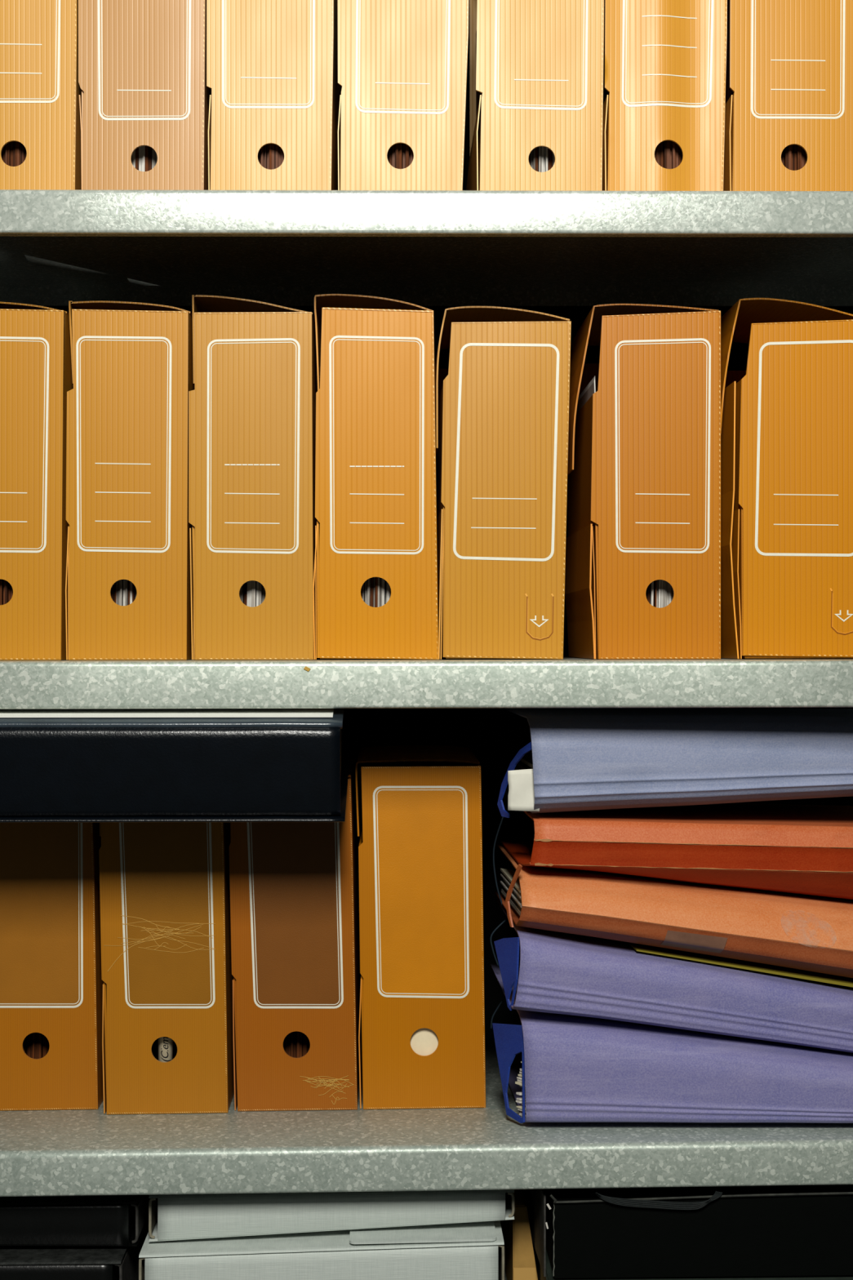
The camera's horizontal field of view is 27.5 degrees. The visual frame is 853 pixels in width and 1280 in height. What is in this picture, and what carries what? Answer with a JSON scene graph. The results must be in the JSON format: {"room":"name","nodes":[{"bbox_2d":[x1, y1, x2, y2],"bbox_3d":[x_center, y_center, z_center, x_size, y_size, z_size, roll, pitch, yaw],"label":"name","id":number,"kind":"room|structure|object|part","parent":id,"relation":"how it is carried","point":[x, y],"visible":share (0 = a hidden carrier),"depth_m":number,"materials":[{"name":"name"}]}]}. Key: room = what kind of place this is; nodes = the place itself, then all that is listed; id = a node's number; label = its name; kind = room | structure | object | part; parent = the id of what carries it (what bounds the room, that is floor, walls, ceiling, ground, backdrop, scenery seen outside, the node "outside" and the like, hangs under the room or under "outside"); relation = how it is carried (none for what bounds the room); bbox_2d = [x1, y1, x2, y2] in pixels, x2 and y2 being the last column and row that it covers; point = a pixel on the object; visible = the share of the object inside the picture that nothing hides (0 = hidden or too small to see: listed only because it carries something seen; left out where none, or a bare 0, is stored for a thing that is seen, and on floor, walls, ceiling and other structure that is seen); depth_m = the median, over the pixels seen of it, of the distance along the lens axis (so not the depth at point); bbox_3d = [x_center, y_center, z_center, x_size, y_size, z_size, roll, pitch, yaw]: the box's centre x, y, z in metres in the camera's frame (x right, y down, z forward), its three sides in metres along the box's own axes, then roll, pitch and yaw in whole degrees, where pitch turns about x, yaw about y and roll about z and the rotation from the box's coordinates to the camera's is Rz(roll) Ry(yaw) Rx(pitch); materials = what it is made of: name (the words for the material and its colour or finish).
{"room":"back office","nodes":[
{"label":"back office","id":0,"kind":"room"},
{"bbox_3d":[0.032,0.726,0.151,6.000,0.048,4.100,0,0,-1],"label":"floor","id":1,"kind":"structure","parent":0,"visible":0},
{"bbox_2d":[0,0,852,1279],"bbox_3d":[-0.005,-0.075,1.819,1.324,1.550,0.445,0,0,-1],"label":"shelving unit","id":2,"kind":"object","parent":1,"relation":"on","point":[563,254],"visible":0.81,"depth_m":1.61,"materials":[{"name":"metal"}]},
{"bbox_2d":[0,302,73,660],"bbox_3d":[-0.415,-0.157,1.809,0.123,0.353,0.260,0,0,-1],"label":"box file","id":3,"kind":"object","parent":2,"relation":"on","point":[36,379],"visible":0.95,"depth_m":1.68,"materials":[{"name":"orange cardboard"}]},
{"bbox_2d":[0,579,13,604],"bbox_3d":[-0.415,-0.122,1.805,0.091,0.275,0.228,0,0,-1],"label":"paper stack","id":4,"kind":"object","parent":3,"relation":"in","point":[6,588],"visible":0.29,"depth_m":1.70,"materials":[{"name":"brown paper"}]},
{"bbox_3d":[-0.411,-0.189,1.679,0.093,0.209,0.001,0,0,-1],"label":"printed frame","id":5,"kind":"part","parent":3,"relation":"part of","materials":[{"name":"orange cardboard"}]},
{"bbox_3d":[-0.415,-0.292,1.817,0.123,0.083,0.236,0,0,-1],"label":"lid","id":6,"kind":"part","parent":3,"relation":"part of","materials":[{"name":"orange cardboard"}]},
{"bbox_2d":[0,0,81,190],"bbox_3d":[-0.408,-0.587,1.841,0.121,0.348,0.261,0,0,-1],"label":"box file","id":7,"kind":"object","parent":2,"relation":"on","point":[40,90],"visible":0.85,"depth_m":1.71,"materials":[{"name":"orange cardboard"}]},
{"bbox_2d":[1,141,26,166],"bbox_3d":[-0.408,-0.555,1.837,0.099,0.274,0.228,0,0,-1],"label":"paper stack","id":8,"kind":"object","parent":7,"relation":"in","point":[14,153],"visible":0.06,"depth_m":1.73,"materials":[{"name":"brown paper"}]},
{"bbox_3d":[-0.405,-0.625,1.711,0.094,0.196,0.001,0,0,-1],"label":"printed frame","id":9,"kind":"part","parent":7,"relation":"part of","materials":[{"name":"cardboard"}]},
{"bbox_2d":[0,822,103,1110],"bbox_3d":[-0.395,0.303,1.863,0.130,0.331,0.261,0,0,-1],"label":"box file","id":10,"kind":"object","parent":2,"relation":"on","point":[51,983],"visible":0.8,"depth_m":1.73,"materials":[{"name":"orange cardboard"}]},
{"bbox_2d":[22,1032,49,1058],"bbox_3d":[-0.392,0.325,1.868,0.095,0.275,0.210,0,0,-1],"label":"paper stack","id":11,"kind":"object","parent":10,"relation":"in","point":[35,1045],"visible":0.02,"depth_m":1.77,"materials":[{"name":"brown paper"}]},
{"bbox_3d":[-0.390,0.261,1.733,0.093,0.207,0.001,0,0,-1],"label":"label panel","id":12,"kind":"part","parent":10,"relation":"part of","materials":[{"name":"orange cardboard"}]},
{"bbox_3d":[-0.390,0.261,1.733,0.096,0.210,0.001,0,0,-1],"label":"printed frame","id":13,"kind":"part","parent":10,"relation":"part of","materials":[{"name":"orange cardboard"}]},
{"bbox_2d":[0,1220,148,1279],"bbox_3d":[-0.416,0.610,1.723,0.268,0.080,0.260,0,0,-1],"label":"ring binder","id":14,"kind":"object","parent":2,"relation":"on","point":[16,1262],"visible":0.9,"depth_m":1.60,"materials":[{"name":"black plastic"}]},
{"bbox_2d":[0,1194,150,1246],"bbox_3d":[-0.416,0.545,1.731,0.288,0.042,0.220,0,0,-1],"label":"ring binder","id":15,"kind":"object","parent":14,"relation":"on","point":[104,1220],"visible":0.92,"depth_m":1.62,"materials":[{"name":"black plastic"}]},
{"bbox_2d":[65,301,195,659],"bbox_3d":[-0.293,-0.156,1.812,0.119,0.351,0.261,0,0,-1],"label":"box file","id":16,"kind":"object","parent":2,"relation":"on","point":[127,433],"visible":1,"depth_m":1.68,"materials":[{"name":"orange cardboard"}]},
{"bbox_3d":[-0.292,-0.189,1.682,0.092,0.209,0.001,0,0,-1],"label":"printed frame","id":17,"kind":"part","parent":16,"relation":"part of","materials":[{"name":"orange cardboard"}]},
{"bbox_2d":[111,579,137,605],"bbox_3d":[-0.290,-0.122,1.812,0.094,0.274,0.221,0,0,-1],"label":"paper stack","id":18,"kind":"object","parent":16,"relation":"in","point":[123,592],"visible":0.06,"depth_m":1.71,"materials":[{"name":"white paper"}]},
{"bbox_3d":[-0.293,-0.291,1.820,0.119,0.081,0.236,0,0,-1],"label":"lid","id":19,"kind":"part","parent":16,"relation":"part of","materials":[{"name":"orange cardboard"}]},
{"bbox_2d":[78,0,211,190],"bbox_3d":[-0.283,-0.588,1.844,0.126,0.349,0.261,0,0,-1],"label":"box file","id":20,"kind":"object","parent":2,"relation":"on","point":[142,64],"visible":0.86,"depth_m":1.71,"materials":[{"name":"orange cardboard"}]},
{"bbox_2d":[131,146,157,171],"bbox_3d":[-0.282,-0.555,1.844,0.098,0.275,0.221,0,0,-1],"label":"paper stack","id":21,"kind":"object","parent":20,"relation":"in","point":[144,158],"visible":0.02,"depth_m":1.74,"materials":[{"name":"white paper"}]},
{"bbox_3d":[-0.278,-0.618,1.714,0.093,0.213,0.001,0,0,-1],"label":"printed frame","id":22,"kind":"part","parent":20,"relation":"part of","materials":[{"name":"orange cardboard"}]},
{"bbox_2d":[98,822,234,1114],"bbox_3d":[-0.264,0.302,1.846,0.130,0.331,0.261,0,0,-1],"label":"box file","id":23,"kind":"object","parent":2,"relation":"on","point":[165,886],"visible":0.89,"depth_m":1.72,"materials":[{"name":"orange cardboard"}]},
{"bbox_3d":[-0.267,0.166,1.855,0.123,0.060,0.236,0,0,-1],"label":"lid","id":24,"kind":"part","parent":23,"relation":"part of","materials":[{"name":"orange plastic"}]},
{"bbox_2d":[157,1036,173,1062],"bbox_3d":[-0.259,0.333,1.738,0.020,0.260,0.016,0,0,-1],"label":"paper roll","id":25,"kind":"object","parent":23,"relation":"in","point":[165,1044],"visible":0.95,"depth_m":1.73,"materials":[{"name":"white paper"}]},
{"bbox_3d":[-0.256,0.259,1.716,0.095,0.209,0.001,0,0,-1],"label":"printed frame","id":26,"kind":"part","parent":23,"relation":"part of","materials":[{"name":"orange cardboard"}]},
{"bbox_3d":[-0.256,0.259,1.717,0.092,0.206,0.001,0,0,-1],"label":"label panel","id":27,"kind":"part","parent":23,"relation":"part of","materials":[{"name":"orange cardboard"}]},
{"bbox_2d":[0,708,349,822],"bbox_3d":[-0.298,0.101,1.678,0.444,0.133,0.204,0,0,-1],"label":"binder","id":28,"kind":"object","parent":23,"relation":"on","point":[53,770],"visible":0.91,"depth_m":1.58,"materials":[{"name":"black plastic"}]},
{"bbox_2d":[0,708,333,717],"bbox_3d":[-0.299,0.052,1.670,0.423,0.037,0.158,0,0,-1],"label":"paper sheet","id":29,"kind":"object","parent":28,"relation":"on","point":[62,713],"visible":0.33,"depth_m":1.60,"materials":[{"name":"white paper"}]},
{"bbox_2d":[188,294,317,659],"bbox_3d":[-0.173,-0.159,1.814,0.120,0.357,0.260,0,0,-1],"label":"box file","id":30,"kind":"object","parent":2,"relation":"on","point":[252,402],"visible":0.98,"depth_m":1.69,"materials":[{"name":"orange cardboard"}]},
{"bbox_2d":[239,580,266,607],"bbox_3d":[-0.170,-0.122,1.814,0.092,0.275,0.221,0,0,-1],"label":"paper stack","id":31,"kind":"object","parent":30,"relation":"in","point":[252,593],"visible":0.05,"depth_m":1.71,"materials":[{"name":"white paper"}]},
{"bbox_3d":[-0.167,-0.188,1.685,0.090,0.209,0.001,0,0,-1],"label":"printed frame","id":32,"kind":"part","parent":30,"relation":"part of","materials":[{"name":"orange cardboard"}]},
{"bbox_3d":[-0.173,-0.294,1.823,0.118,0.087,0.236,0,0,-1],"label":"lid","id":33,"kind":"part","parent":30,"relation":"part of","materials":[{"name":"orange cardboard"}]},
{"bbox_2d":[206,0,340,190],"bbox_3d":[-0.157,-0.589,1.847,0.125,0.349,0.261,0,0,-1],"label":"box file","id":34,"kind":"object","parent":2,"relation":"on","point":[272,65],"visible":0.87,"depth_m":1.72,"materials":[{"name":"orange cardboard"}]},
{"bbox_3d":[-0.156,-0.625,1.717,0.092,0.202,0.001,0,0,-1],"label":"printed frame","id":35,"kind":"part","parent":34,"relation":"part of","materials":[{"name":"cardboard"}]},
{"bbox_2d":[257,143,284,169],"bbox_3d":[-0.158,-0.556,1.843,0.098,0.275,0.228,0,0,-1],"label":"paper stack","id":36,"kind":"object","parent":34,"relation":"in","point":[270,156],"visible":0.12,"depth_m":1.73,"materials":[{"name":"brown paper"}]},
{"bbox_2d":[229,759,359,1111],"bbox_3d":[-0.135,0.301,1.855,0.128,0.331,0.261,0,0,-1],"label":"box file","id":37,"kind":"object","parent":2,"relation":"on","point":[295,886],"visible":0.8,"depth_m":1.73,"materials":[{"name":"orange cardboard"}]},
{"bbox_3d":[-0.139,0.165,1.863,0.121,0.058,0.236,0,0,-1],"label":"lid","id":38,"kind":"part","parent":37,"relation":"part of","materials":[{"name":"brown cardboard"}]},
{"bbox_3d":[-0.130,0.260,1.725,0.096,0.210,0.001,0,0,-1],"label":"printed frame","id":39,"kind":"part","parent":37,"relation":"part of","materials":[{"name":"brown cardboard"}]},
{"bbox_3d":[-0.130,0.260,1.725,0.093,0.207,0.001,0,0,-1],"label":"label panel","id":40,"kind":"part","parent":37,"relation":"part of","materials":[{"name":"brown cardboard"}]},
{"bbox_2d":[283,1031,310,1057],"bbox_3d":[-0.132,0.323,1.860,0.091,0.274,0.210,0,0,-1],"label":"paper stack","id":41,"kind":"object","parent":37,"relation":"in","point":[296,1044],"visible":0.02,"depth_m":1.76,"materials":[{"name":"brown paper"}]},
{"bbox_2d":[138,1220,504,1279],"bbox_3d":[-0.099,0.601,1.731,0.337,0.097,0.260,0,0,-1],"label":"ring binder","id":42,"kind":"object","parent":2,"relation":"on","point":[469,1251],"visible":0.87,"depth_m":1.60,"materials":[{"name":"grey plastic"}]},
{"bbox_2d":[148,1189,515,1241],"bbox_3d":[-0.091,0.539,1.738,0.343,0.046,0.220,0,0,-1],"label":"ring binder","id":43,"kind":"object","parent":42,"relation":"on","point":[205,1215],"visible":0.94,"depth_m":1.63,"materials":[{"name":"grey plastic"}]},
{"bbox_2d":[313,293,438,659],"bbox_3d":[-0.052,-0.160,1.817,0.122,0.358,0.260,0,0,-1],"label":"box file","id":44,"kind":"object","parent":2,"relation":"on","point":[375,506],"visible":1,"depth_m":1.69,"materials":[{"name":"orange cardboard"}]},
{"bbox_3d":[-0.054,-0.291,1.825,0.117,0.096,0.236,0,0,-1],"label":"lid","id":45,"kind":"part","parent":44,"relation":"part of","materials":[{"name":"orange cardboard"}]},
{"bbox_2d":[360,577,391,607],"bbox_3d":[-0.050,-0.122,1.817,0.096,0.275,0.221,0,0,-1],"label":"paper stack","id":46,"kind":"object","parent":44,"relation":"in","point":[373,589],"visible":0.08,"depth_m":1.71,"materials":[{"name":"white paper"}]},
{"bbox_3d":[-0.048,-0.189,1.687,0.092,0.212,0.001,0,0,-1],"label":"printed frame","id":47,"kind":"part","parent":44,"relation":"part of","materials":[{"name":"orange cardboard"}]},
{"bbox_2d":[337,0,468,190],"bbox_3d":[-0.025,-0.590,1.849,0.131,0.350,0.261,0,0,-1],"label":"box file","id":48,"kind":"object","parent":2,"relation":"on","point":[402,64],"visible":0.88,"depth_m":1.72,"materials":[{"name":"orange cardboard"}]},
{"bbox_2d":[386,143,413,168],"bbox_3d":[-0.030,-0.556,1.846,0.097,0.275,0.228,0,0,-1],"label":"paper stack","id":49,"kind":"object","parent":48,"relation":"in","point":[399,156],"visible":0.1,"depth_m":1.74,"materials":[{"name":"brown paper"}]},
{"bbox_3d":[-0.023,-0.623,1.720,0.095,0.207,0.001,0,0,-1],"label":"printed frame","id":50,"kind":"part","parent":48,"relation":"part of","materials":[{"name":"cardboard"}]},
{"bbox_2d":[355,745,485,1109],"bbox_3d":[-0.009,0.293,1.858,0.130,0.345,0.261,0,0,-1],"label":"box file","id":51,"kind":"object","parent":2,"relation":"on","point":[419,806],"visible":1,"depth_m":1.73,"materials":[{"name":"orange cardboard"}]},
{"bbox_3d":[-0.011,0.159,1.866,0.125,0.077,0.236,0,0,-1],"label":"lid","id":52,"kind":"part","parent":51,"relation":"part of","materials":[{"name":"orange cardboard"}]},
{"bbox_3d":[-0.005,0.250,1.728,0.096,0.211,0.001,0,0,-1],"label":"printed frame","id":53,"kind":"part","parent":51,"relation":"part of","materials":[{"name":"orange cardboard"}]},
{"bbox_3d":[-0.005,0.250,1.728,0.093,0.208,0.001,0,0,-1],"label":"label panel","id":54,"kind":"part","parent":51,"relation":"part of","materials":[{"name":"orange cardboard"}]},
{"bbox_2d":[410,1027,438,1055],"bbox_3d":[-0.007,0.338,1.746,0.096,0.244,0.024,0,0,-1],"label":"folder","id":55,"kind":"object","parent":51,"relation":"in","point":[424,1041],"visible":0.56,"depth_m":1.74,"materials":[{"name":"beige paper"}]},
{"bbox_3d":[-0.005,0.486,1.815,1.240,0.051,0.430,0,0,-1],"label":"shelf","id":56,"kind":"part","parent":2,"relation":"part of","materials":[{"name":"metal"}]},
{"bbox_3d":[-0.005,0.041,1.815,1.240,0.045,0.430,0,0,-1],"label":"shelf","id":57,"kind":"part","parent":2,"relation":"part of","materials":[{"name":"metal"}]},
{"bbox_3d":[-0.005,-0.394,1.815,1.240,0.046,0.430,0,0,-1],"label":"shelf","id":58,"kind":"part","parent":2,"relation":"part of","materials":[{"name":"metal"}]},
{"bbox_2d":[434,306,571,659],"bbox_3d":[0.073,-0.155,1.820,0.131,0.347,0.261,0,0,-1],"label":"box file","id":59,"kind":"object","parent":2,"relation":"on","point":[502,398],"visible":1,"depth_m":1.69,"materials":[{"name":"orange cardboard"}]},
{"bbox_3d":[0.073,-0.258,1.828,0.131,0.140,0.236,0,0,-1],"label":"lid","id":60,"kind":"part","parent":59,"relation":"part of","materials":[{"name":"orange cardboard"}]},
{"bbox_3d":[0.077,-0.150,1.690,0.104,0.276,0.001,0,0,-1],"label":"printed frame","id":61,"kind":"part","parent":59,"relation":"part of","materials":[{"name":"orange cardboard"}]},
{"bbox_3d":[-0.005,0.671,1.815,1.240,0.042,0.430,0,0,-1],"label":"shelf","id":62,"kind":"part","parent":2,"relation":"part of","materials":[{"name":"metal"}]},
{"bbox_2d":[500,1189,537,1279],"bbox_3d":[0.096,0.601,1.792,0.029,0.097,0.221,0,0,-1],"label":"cardboard box","id":63,"kind":"object","parent":2,"relation":"on","point":[519,1257],"visible":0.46,"depth_m":1.70,"materials":[{"name":"brown cardboard"}]},
{"bbox_2d":[466,0,604,191],"bbox_3d":[0.110,-0.590,1.853,0.128,0.351,0.261,0,0,-1],"label":"box file","id":64,"kind":"object","parent":2,"relation":"on","point":[537,68],"visible":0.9,"depth_m":1.72,"materials":[{"name":"orange cardboard"}]},
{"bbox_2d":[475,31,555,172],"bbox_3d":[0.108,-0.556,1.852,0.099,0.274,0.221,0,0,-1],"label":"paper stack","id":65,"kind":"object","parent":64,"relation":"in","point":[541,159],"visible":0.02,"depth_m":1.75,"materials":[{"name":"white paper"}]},
{"bbox_3d":[0.114,-0.626,1.723,0.094,0.204,0.001,0,0,-1],"label":"printed frame","id":66,"kind":"part","parent":64,"relation":"part of","materials":[{"name":"beige cardboard"}]},
{"bbox_2d":[564,303,720,658],"bbox_3d":[0.213,-0.156,1.823,0.145,0.350,0.261,0,0,-1],"label":"box file","id":67,"kind":"object","parent":2,"relation":"on","point":[644,464],"visible":0.98,"depth_m":1.69,"materials":[{"name":"orange cardboard"}]},
{"bbox_2d":[576,376,598,537],"bbox_3d":[0.168,-0.129,1.820,0.010,0.263,0.208,0,0,-1],"label":"paper sheet","id":68,"kind":"object","parent":67,"relation":"in","point":[590,389],"visible":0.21,"depth_m":1.78,"materials":[{"name":"grey paper"}]},
{"bbox_3d":[0.213,-0.249,1.831,0.145,0.164,0.236,0,0,-1],"label":"lid","id":69,"kind":"part","parent":67,"relation":"part of","materials":[{"name":"orange cardboard"}]},
{"bbox_2d":[645,579,673,608],"bbox_3d":[0.224,-0.122,1.823,0.096,0.274,0.221,0,0,-1],"label":"paper stack","id":70,"kind":"object","parent":67,"relation":"in","point":[659,593],"visible":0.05,"depth_m":1.72,"materials":[{"name":"white paper"}]},
{"bbox_3d":[0.230,-0.189,1.693,0.094,0.209,0.001,0,0,-1],"label":"printed frame","id":71,"kind":"part","parent":67,"relation":"part of","materials":[{"name":"orange cardboard"}]},
{"bbox_2d":[602,0,727,191],"bbox_3d":[0.235,-0.591,1.854,0.122,0.352,0.264,0,0,-1],"label":"box file","id":72,"kind":"object","parent":2,"relation":"on","point":[665,60],"visible":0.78,"depth_m":1.73,"materials":[{"name":"orange cardboard"}]},
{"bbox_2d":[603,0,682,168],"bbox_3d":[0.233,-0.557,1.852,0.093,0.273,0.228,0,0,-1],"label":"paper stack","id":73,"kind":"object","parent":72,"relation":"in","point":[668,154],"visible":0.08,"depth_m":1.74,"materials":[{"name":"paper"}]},
{"bbox_3d":[0.240,-0.629,1.725,0.093,0.201,0.006,0,0,-1],"label":"printed frame","id":74,"kind":"part","parent":72,"relation":"part of","materials":[{"name":"orange cardboard"}]},
{"bbox_2d":[492,1009,852,1123],"bbox_3d":[0.264,0.410,1.761,0.403,0.102,0.258,0,0,-1],"label":"binder","id":75,"kind":"object","parent":2,"relation":"on","point":[572,1068],"visible":0.88,"depth_m":1.65,"materials":[{"name":"purple paper"}]},
{"bbox_2d":[490,1000,502,1028],"bbox_3d":[0.073,0.388,1.805,0.014,0.030,0.002,0,0,-1],"label":"cord","id":76,"kind":"object","parent":75,"relation":"attached to","point":[501,1002],"visible":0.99,"depth_m":1.80,"materials":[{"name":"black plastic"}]},
{"bbox_2d":[489,897,852,1052],"bbox_3d":[0.267,0.343,1.776,0.416,0.128,0.241,0,0,-4],"label":"binder","id":77,"kind":"object","parent":75,"relation":"on","point":[557,972],"visible":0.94,"depth_m":1.66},
{"bbox_2d":[489,919,506,966],"bbox_3d":[0.074,0.314,1.805,0.017,0.049,0.002,0,0,-1],"label":"cord","id":78,"kind":"object","parent":77,"relation":"attached to","point":[504,920],"visible":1,"depth_m":1.80,"materials":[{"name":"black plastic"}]},
{"bbox_2d":[494,844,852,977],"bbox_3d":[0.275,0.276,1.778,0.402,0.127,0.260,0,0,-1],"label":"folder","id":79,"kind":"object","parent":77,"relation":"on","point":[802,931],"visible":0.87,"depth_m":1.67,"materials":[{"name":"orange paper"}]},
{"bbox_2d":[493,816,503,906],"bbox_3d":[0.074,0.229,1.805,0.012,0.094,0.002,0,0,-1],"label":"cord","id":80,"kind":"object","parent":79,"relation":"attached to","point":[500,825],"visible":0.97,"depth_m":1.80,"materials":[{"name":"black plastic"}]},
{"bbox_2d":[499,803,852,899],"bbox_3d":[0.280,0.217,1.783,0.391,0.092,0.238,0,0,-4],"label":"folder","id":81,"kind":"object","parent":79,"relation":"on","point":[791,848],"visible":0.97,"depth_m":1.67,"materials":[{"name":"orange"}]},
{"bbox_2d":[497,707,852,817],"bbox_3d":[0.272,0.123,1.777,0.409,0.100,0.261,0,0,-1],"label":"binder","id":82,"kind":"object","parent":81,"relation":"on","point":[580,758],"visible":0.98,"depth_m":1.66,"materials":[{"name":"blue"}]},
{"bbox_2d":[507,768,539,811],"bbox_3d":[0.093,0.143,1.660,0.032,0.041,0.002,0,0,17],"label":"card","id":83,"kind":"object","parent":82,"relation":"in","point":[521,797],"visible":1,"depth_m":1.66,"materials":[{"name":"white paper"}]},
{"bbox_2d":[626,942,852,986],"bbox_3d":[0.315,0.320,1.762,0.242,0.044,0.160,0,0,-4],"label":"paper sheet","id":84,"kind":"object","parent":77,"relation":"on","point":[753,966],"visible":0.27,"depth_m":1.70,"materials":[{"name":"yellow paper"}]},
{"bbox_2d":[531,1238,852,1279],"bbox_3d":[0.285,0.621,1.736,0.352,0.057,0.242,0,0,-1],"label":"case","id":85,"kind":"object","parent":2,"relation":"on","point":[549,1276],"visible":0.06,"depth_m":1.62,"materials":[{"name":"black plastic"}]},
{"bbox_2d":[522,1184,852,1278],"bbox_3d":[0.281,0.550,1.737,0.360,0.082,0.256,0,0,-1],"label":"case","id":86,"kind":"object","parent":85,"relation":"on","point":[770,1230],"visible":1,"depth_m":1.61,"materials":[{"name":"black plastic"}]},
{"bbox_3d":[0.288,0.516,1.613,0.349,0.010,0.002,0,0,-1],"label":"lid","id":87,"kind":"part","parent":86,"relation":"part of","materials":[{"name":"black plastic"}]},
{"bbox_2d":[720,297,852,658],"bbox_3d":[0.359,-0.159,1.826,0.146,0.355,0.261,0,0,-1],"label":"box file","id":88,"kind":"object","parent":2,"relation":"on","point":[787,418],"visible":0.95,"depth_m":1.70,"materials":[{"name":"orange cardboard"}]},
{"bbox_3d":[0.359,-0.270,1.834,0.146,0.135,0.236,0,0,-1],"label":"lid","id":89,"kind":"part","parent":88,"relation":"part of","materials":[{"name":"orange cardboard"}]},
{"bbox_3d":[0.372,-0.155,1.696,0.104,0.275,0.001,0,0,-1],"label":"printed frame","id":90,"kind":"part","parent":88,"relation":"part of","materials":[{"name":"orange cardboard"}]},
{"bbox_2d":[723,0,852,191],"bbox_3d":[0.362,-0.592,1.858,0.128,0.352,0.261,0,0,-1],"label":"box file","id":91,"kind":"object","parent":2,"relation":"on","point":[791,61],"visible":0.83,"depth_m":1.73,"materials":[{"name":"orange cardboard"}]},
{"bbox_2d":[725,0,807,170],"bbox_3d":[0.362,-0.558,1.855,0.101,0.275,0.227,0,0,-1],"label":"paper stack","id":92,"kind":"object","parent":91,"relation":"in","point":[793,157],"visible":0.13,"depth_m":1.75,"materials":[{"name":"paper"}]},
{"bbox_3d":[0.369,-0.624,1.728,0.095,0.213,0.001,0,0,-1],"label":"printed frame","id":93,"kind":"part","parent":91,"relation":"part of","materials":[{"name":"orange cardboard"}]}
]}

